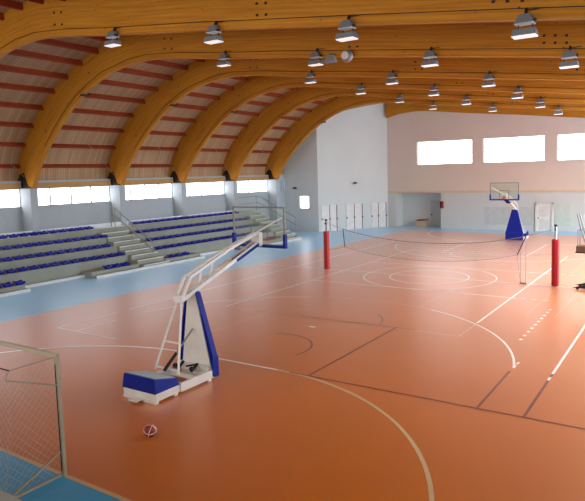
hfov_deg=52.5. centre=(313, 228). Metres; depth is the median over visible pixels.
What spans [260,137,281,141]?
purlin
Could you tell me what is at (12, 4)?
purlin
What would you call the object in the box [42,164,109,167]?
purlin
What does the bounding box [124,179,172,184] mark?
trim
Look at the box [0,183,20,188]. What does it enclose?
trim
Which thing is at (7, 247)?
seat
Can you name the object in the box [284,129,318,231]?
wall
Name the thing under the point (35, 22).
timber beam
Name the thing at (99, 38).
purlin
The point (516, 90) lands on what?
floodlight
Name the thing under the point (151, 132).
purlin
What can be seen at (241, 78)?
purlin
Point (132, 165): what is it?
purlin
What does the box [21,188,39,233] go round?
column
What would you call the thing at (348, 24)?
floodlight
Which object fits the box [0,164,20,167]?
purlin
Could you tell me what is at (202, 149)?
purlin
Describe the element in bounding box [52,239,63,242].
seat
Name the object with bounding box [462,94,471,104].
floodlight
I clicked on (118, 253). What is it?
seat
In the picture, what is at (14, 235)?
seat
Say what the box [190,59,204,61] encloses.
purlin
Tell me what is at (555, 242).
post
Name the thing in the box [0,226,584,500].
floor
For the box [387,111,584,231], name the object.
wall
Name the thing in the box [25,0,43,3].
purlin
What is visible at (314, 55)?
floodlight
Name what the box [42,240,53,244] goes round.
seat
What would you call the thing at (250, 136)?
timber beam
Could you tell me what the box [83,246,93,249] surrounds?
seat
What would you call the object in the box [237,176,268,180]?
trim
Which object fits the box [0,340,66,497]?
goal
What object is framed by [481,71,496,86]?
floodlight
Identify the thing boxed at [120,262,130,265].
seat
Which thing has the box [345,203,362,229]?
door
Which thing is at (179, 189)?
column
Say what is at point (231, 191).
column
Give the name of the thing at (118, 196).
column
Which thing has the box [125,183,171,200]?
window
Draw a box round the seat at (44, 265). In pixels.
[37,263,49,267]
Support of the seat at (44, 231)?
on the bleachers
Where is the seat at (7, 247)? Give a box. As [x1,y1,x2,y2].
[0,245,11,249]
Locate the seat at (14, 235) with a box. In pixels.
[6,233,18,237]
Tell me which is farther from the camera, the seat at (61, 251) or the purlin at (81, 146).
the purlin at (81, 146)
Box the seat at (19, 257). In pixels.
[11,255,23,259]
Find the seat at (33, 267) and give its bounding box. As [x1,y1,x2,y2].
[26,265,38,269]
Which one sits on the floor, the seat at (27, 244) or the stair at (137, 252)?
the stair at (137, 252)
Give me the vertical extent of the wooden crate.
0.520 m
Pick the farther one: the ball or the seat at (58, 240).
the seat at (58, 240)
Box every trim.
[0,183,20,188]
[0,490,22,500]
[36,181,110,187]
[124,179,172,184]
[186,177,225,182]
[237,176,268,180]
[388,190,584,192]
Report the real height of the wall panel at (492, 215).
1.440 m
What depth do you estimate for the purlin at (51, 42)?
25.77 m
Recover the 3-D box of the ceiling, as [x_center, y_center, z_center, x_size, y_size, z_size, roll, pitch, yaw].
[4.250,-5.583,25.718,39.605,6.929,55.800,2,6,32]
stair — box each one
[97,230,169,266]
[246,214,300,239]
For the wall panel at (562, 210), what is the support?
attached to the wall at (460, 210)
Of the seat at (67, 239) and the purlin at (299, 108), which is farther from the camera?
the purlin at (299, 108)
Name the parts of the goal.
post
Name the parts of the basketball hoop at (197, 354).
weight box lid, frame, ram rod, tower panel, board frame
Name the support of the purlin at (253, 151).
attached to the timber beam at (250, 136)
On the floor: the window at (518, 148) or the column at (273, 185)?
the column at (273, 185)
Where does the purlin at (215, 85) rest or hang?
attached to the timber beam at (147, 115)
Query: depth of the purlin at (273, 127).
46.65 m
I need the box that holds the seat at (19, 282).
[12,280,25,284]
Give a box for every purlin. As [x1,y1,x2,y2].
[0,0,22,10]
[0,12,4,20]
[0,64,68,79]
[0,82,55,93]
[0,101,43,109]
[0,121,33,127]
[0,142,25,146]
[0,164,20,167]
[8,49,82,65]
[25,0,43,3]
[34,39,98,53]
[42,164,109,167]
[51,143,115,148]
[60,125,123,132]
[72,108,133,117]
[84,36,115,41]
[84,93,145,103]
[99,79,158,91]
[117,68,172,80]
[130,164,172,167]
[139,146,178,150]
[142,60,187,70]
[149,131,186,135]
[160,116,196,122]
[173,103,207,110]
[186,92,219,99]
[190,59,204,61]
[192,164,224,166]
[200,148,230,151]
[204,82,233,89]
[210,134,238,138]
[221,122,247,126]
[229,76,248,81]
[233,110,258,115]
[243,164,267,166]
[246,100,270,106]
[251,150,273,152]
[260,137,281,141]
[264,92,283,97]
[271,126,289,130]
[283,116,300,120]
[295,107,311,112]
[311,100,323,104]
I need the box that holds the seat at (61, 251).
[54,249,65,253]
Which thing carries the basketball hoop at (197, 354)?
on the floor
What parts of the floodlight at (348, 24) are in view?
reflector plate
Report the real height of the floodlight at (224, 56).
0.609 m
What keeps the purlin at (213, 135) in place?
attached to the timber beam at (198, 133)
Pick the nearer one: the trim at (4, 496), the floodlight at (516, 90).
the trim at (4, 496)
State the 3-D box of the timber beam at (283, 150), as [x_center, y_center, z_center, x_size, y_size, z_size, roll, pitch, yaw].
[12.560,-6.931,38.733,39.650,6.805,0.320,2,6,32]
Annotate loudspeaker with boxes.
[324,53,336,63]
[341,50,352,61]
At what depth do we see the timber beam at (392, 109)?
47.33 m
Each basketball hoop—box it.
[123,206,287,404]
[489,182,528,240]
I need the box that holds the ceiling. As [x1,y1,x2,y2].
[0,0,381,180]
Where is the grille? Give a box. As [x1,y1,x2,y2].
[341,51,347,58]
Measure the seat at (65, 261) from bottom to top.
0.182 m
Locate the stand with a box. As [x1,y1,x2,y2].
[573,213,584,289]
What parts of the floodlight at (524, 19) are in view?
reflector plate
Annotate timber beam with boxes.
[0,0,584,58]
[17,20,584,188]
[107,57,584,184]
[169,76,584,182]
[222,87,584,180]
[265,96,584,179]
[386,103,584,117]
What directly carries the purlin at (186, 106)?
attached to the ceiling
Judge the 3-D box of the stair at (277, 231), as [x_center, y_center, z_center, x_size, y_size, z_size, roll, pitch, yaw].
[-3.066,-0.057,44.601,3.760,1.846,1.780,2,6,32]
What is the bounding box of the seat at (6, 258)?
[0,257,12,261]
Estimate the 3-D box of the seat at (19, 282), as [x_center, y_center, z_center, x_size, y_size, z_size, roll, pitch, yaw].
[-13.170,2.414,26.503,0.400,0.182,0.430,2,6,32]
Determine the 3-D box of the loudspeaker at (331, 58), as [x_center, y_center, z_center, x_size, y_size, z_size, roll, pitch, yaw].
[0.601,-5.862,20.418,0.395,0.300,0.338,2,6,32]
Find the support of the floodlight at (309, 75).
attached to the timber beam at (147, 115)
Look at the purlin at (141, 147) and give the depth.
38.55 m
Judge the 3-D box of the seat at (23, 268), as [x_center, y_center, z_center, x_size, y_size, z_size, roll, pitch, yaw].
[-13.533,1.885,27.489,0.400,0.182,0.430,2,6,32]
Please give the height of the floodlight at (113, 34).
0.609 m
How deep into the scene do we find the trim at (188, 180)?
42.76 m
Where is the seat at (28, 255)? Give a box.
[23,254,34,257]
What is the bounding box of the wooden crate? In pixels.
[416,221,427,226]
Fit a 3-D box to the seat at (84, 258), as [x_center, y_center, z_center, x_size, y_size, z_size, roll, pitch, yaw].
[-11.738,1.581,30.291,0.400,0.182,0.430,2,6,32]
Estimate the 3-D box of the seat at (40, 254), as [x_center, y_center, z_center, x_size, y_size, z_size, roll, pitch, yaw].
[-13.471,1.285,29.138,0.400,0.182,0.430,2,6,32]
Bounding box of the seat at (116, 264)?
[111,263,121,266]
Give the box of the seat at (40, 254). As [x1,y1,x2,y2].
[33,252,45,256]
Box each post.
[323,219,329,268]
[551,224,559,286]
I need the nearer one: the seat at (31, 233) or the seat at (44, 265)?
the seat at (44, 265)
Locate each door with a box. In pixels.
[321,204,337,231]
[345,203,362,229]
[371,201,386,227]
[431,200,440,226]
[535,203,552,231]
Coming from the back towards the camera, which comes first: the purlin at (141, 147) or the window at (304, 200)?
the window at (304, 200)
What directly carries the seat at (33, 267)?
on the bleachers
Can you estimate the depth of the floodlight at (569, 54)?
16.32 m
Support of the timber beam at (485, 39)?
on the column at (29, 196)
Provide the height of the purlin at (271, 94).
0.276 m
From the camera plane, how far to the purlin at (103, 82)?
31.43 m
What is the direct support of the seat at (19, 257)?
on the bleachers
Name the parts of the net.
cord, loose cord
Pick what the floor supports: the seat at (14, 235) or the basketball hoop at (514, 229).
the basketball hoop at (514, 229)
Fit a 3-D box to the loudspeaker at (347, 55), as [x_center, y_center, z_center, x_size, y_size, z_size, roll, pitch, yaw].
[1.134,-5.838,20.064,0.420,0.430,0.365,2,6,32]
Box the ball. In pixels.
[143,424,156,437]
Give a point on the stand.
(580, 248)
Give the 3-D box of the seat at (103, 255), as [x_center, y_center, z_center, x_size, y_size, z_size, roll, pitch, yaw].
[-11.139,1.480,31.225,0.400,0.182,0.430,2,6,32]
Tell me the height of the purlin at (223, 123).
0.271 m
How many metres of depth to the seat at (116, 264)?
31.01 m
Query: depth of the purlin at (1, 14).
22.03 m
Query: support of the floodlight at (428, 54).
attached to the timber beam at (485, 39)
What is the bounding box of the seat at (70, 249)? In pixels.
[64,248,74,252]
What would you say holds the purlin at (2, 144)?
attached to the timber beam at (485, 39)
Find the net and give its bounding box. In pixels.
[329,224,549,283]
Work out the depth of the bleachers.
31.91 m
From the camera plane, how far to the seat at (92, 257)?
30.74 m
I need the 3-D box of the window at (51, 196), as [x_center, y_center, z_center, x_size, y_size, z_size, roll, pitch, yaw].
[-13.856,-1.879,33.844,0.100,1.000,5.270,2,6,32]
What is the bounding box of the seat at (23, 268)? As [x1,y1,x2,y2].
[15,266,27,271]
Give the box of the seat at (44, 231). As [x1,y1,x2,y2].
[37,230,48,234]
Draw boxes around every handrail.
[110,207,153,256]
[238,196,296,234]
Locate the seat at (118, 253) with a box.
[114,252,124,255]
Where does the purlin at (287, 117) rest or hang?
attached to the timber beam at (250, 136)
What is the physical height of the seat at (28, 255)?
0.182 m
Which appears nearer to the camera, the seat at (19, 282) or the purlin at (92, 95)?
the seat at (19, 282)
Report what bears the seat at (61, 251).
on the bleachers
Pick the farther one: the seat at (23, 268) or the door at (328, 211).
the door at (328, 211)
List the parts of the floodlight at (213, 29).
reflector plate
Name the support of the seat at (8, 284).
on the bleachers
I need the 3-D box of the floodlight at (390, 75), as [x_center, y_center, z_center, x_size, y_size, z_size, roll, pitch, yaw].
[3.370,-6.495,25.369,0.551,0.609,0.312,2,6,32]
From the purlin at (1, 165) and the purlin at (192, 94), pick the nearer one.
the purlin at (1, 165)
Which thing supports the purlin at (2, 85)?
attached to the ceiling
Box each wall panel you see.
[484,207,533,225]
[555,203,570,225]
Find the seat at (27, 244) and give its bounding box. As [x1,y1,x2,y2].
[22,243,33,246]
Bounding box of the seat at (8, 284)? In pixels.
[0,282,13,286]
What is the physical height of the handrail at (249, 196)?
2.939 m
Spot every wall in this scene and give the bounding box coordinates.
[0,174,285,233]
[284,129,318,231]
[316,103,387,231]
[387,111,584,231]
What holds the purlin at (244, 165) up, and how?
attached to the timber beam at (250, 136)
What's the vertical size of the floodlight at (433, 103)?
0.609 m
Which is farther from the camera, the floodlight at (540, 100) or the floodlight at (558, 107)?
the floodlight at (558, 107)
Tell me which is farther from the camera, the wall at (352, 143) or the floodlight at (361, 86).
the wall at (352, 143)
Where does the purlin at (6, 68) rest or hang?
attached to the ceiling
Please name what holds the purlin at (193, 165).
attached to the timber beam at (198, 133)
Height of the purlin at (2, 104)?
0.271 m
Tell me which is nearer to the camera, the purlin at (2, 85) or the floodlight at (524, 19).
the floodlight at (524, 19)
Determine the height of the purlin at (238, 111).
0.276 m
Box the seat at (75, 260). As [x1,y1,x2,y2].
[69,258,79,262]
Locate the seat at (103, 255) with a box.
[96,254,107,258]
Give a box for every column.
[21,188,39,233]
[110,185,126,225]
[173,183,187,216]
[225,181,237,211]
[268,179,280,226]
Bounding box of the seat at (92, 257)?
[88,256,98,259]
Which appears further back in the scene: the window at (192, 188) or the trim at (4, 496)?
the window at (192, 188)
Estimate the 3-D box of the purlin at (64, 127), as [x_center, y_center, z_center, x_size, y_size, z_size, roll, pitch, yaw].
[-12.743,-5.516,32.737,0.262,0.261,5.480,2,6,32]
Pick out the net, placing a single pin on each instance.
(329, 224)
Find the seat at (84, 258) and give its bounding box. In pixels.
[78,257,89,261]
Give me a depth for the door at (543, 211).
45.70 m
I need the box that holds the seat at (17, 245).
[11,244,22,248]
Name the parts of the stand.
frame, rail post, rail post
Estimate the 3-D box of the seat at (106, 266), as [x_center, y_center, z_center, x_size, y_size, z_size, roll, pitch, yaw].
[-10.599,1.978,30.516,0.400,0.182,0.430,2,6,32]
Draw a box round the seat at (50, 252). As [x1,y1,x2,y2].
[44,251,55,254]
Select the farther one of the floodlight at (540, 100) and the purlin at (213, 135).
the purlin at (213, 135)
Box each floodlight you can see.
[104,27,121,47]
[204,21,223,43]
[216,50,230,66]
[304,70,316,83]
[308,48,323,66]
[335,14,359,41]
[355,83,365,94]
[385,70,398,84]
[395,93,403,102]
[421,47,438,67]
[428,83,438,95]
[429,101,436,109]
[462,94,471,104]
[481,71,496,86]
[488,102,497,111]
[511,7,541,39]
[511,85,523,98]
[535,96,546,107]
[554,105,562,114]
[559,46,580,68]
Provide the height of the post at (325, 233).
2.560 m
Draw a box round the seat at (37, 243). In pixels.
[32,242,43,245]
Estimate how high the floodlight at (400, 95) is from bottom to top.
0.609 m
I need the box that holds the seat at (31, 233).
[27,232,38,235]
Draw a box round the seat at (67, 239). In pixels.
[62,238,72,241]
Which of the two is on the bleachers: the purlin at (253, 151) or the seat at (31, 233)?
the seat at (31, 233)
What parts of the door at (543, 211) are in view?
panel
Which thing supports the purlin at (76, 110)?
attached to the timber beam at (485, 39)
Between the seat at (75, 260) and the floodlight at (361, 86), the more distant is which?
the floodlight at (361, 86)
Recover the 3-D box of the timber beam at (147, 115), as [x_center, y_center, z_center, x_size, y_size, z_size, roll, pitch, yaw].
[4.018,-5.483,25.401,39.650,6.805,0.320,2,6,32]
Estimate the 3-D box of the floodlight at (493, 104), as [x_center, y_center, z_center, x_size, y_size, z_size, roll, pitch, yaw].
[11.733,-7.974,38.812,0.551,0.609,0.312,2,6,32]
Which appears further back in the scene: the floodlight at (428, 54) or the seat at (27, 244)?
the seat at (27, 244)
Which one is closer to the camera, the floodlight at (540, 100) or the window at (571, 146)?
the floodlight at (540, 100)
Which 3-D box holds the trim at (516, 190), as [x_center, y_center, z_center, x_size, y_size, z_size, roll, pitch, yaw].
[20.173,-2.777,43.961,32.200,0.140,0.090,2,6,32]
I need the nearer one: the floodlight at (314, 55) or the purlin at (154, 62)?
the floodlight at (314, 55)
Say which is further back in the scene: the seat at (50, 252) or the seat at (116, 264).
the seat at (116, 264)
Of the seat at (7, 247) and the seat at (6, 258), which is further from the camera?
the seat at (7, 247)
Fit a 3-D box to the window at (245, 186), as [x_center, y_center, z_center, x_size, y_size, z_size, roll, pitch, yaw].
[-5.234,-3.341,47.303,0.100,1.000,4.970,2,6,32]
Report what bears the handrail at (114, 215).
attached to the stair at (137, 252)
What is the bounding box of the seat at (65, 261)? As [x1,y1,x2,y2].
[58,260,70,264]
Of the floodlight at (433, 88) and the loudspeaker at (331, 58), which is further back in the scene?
the floodlight at (433, 88)
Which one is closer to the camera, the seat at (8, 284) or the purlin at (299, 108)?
the seat at (8, 284)
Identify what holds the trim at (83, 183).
attached to the wall at (55, 216)
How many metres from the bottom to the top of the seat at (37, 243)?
0.182 m
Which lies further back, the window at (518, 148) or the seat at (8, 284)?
the window at (518, 148)
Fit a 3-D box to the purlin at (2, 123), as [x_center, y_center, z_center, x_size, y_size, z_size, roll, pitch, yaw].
[-15.644,-5.024,28.209,0.262,0.261,4.880,2,6,32]
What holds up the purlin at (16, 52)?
attached to the timber beam at (485, 39)
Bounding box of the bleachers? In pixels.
[0,210,301,296]
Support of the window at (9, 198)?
in the wall at (55, 216)
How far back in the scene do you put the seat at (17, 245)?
29.07 m
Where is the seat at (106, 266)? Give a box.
[102,265,112,268]
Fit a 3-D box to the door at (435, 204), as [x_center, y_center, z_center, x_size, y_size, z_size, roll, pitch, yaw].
[10.711,-1.310,51.759,1.050,2.280,0.155,2,6,32]
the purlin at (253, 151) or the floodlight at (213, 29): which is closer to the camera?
the floodlight at (213, 29)
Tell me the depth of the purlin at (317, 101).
45.22 m
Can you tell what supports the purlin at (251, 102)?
attached to the timber beam at (198, 133)
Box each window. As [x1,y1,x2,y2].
[0,189,20,208]
[38,185,109,205]
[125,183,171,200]
[186,181,224,196]
[237,180,267,193]
[300,196,308,208]
[417,139,471,164]
[483,135,544,162]
[557,133,584,160]
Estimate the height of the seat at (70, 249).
0.182 m
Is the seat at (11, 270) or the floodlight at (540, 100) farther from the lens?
the floodlight at (540, 100)
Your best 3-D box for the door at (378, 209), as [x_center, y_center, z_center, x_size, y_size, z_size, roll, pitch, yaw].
[5.766,-1.226,52.344,1.620,2.260,0.110,-4,6,-27]
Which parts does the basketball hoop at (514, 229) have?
board frame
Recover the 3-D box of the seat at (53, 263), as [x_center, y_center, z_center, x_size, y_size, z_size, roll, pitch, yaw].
[-12.635,1.733,28.890,0.400,0.182,0.430,2,6,32]
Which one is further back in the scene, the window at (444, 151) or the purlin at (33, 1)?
the window at (444, 151)
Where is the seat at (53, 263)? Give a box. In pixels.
[48,262,60,265]
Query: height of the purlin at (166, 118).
0.271 m
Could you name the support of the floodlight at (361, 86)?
attached to the timber beam at (198, 133)
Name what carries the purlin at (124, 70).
attached to the timber beam at (485, 39)
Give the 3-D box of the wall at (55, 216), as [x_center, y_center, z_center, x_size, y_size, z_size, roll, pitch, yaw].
[-14.787,-0.175,32.509,0.300,4.900,45.350,2,6,32]
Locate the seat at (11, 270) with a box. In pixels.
[3,268,16,272]
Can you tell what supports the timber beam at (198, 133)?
on the column at (179, 189)

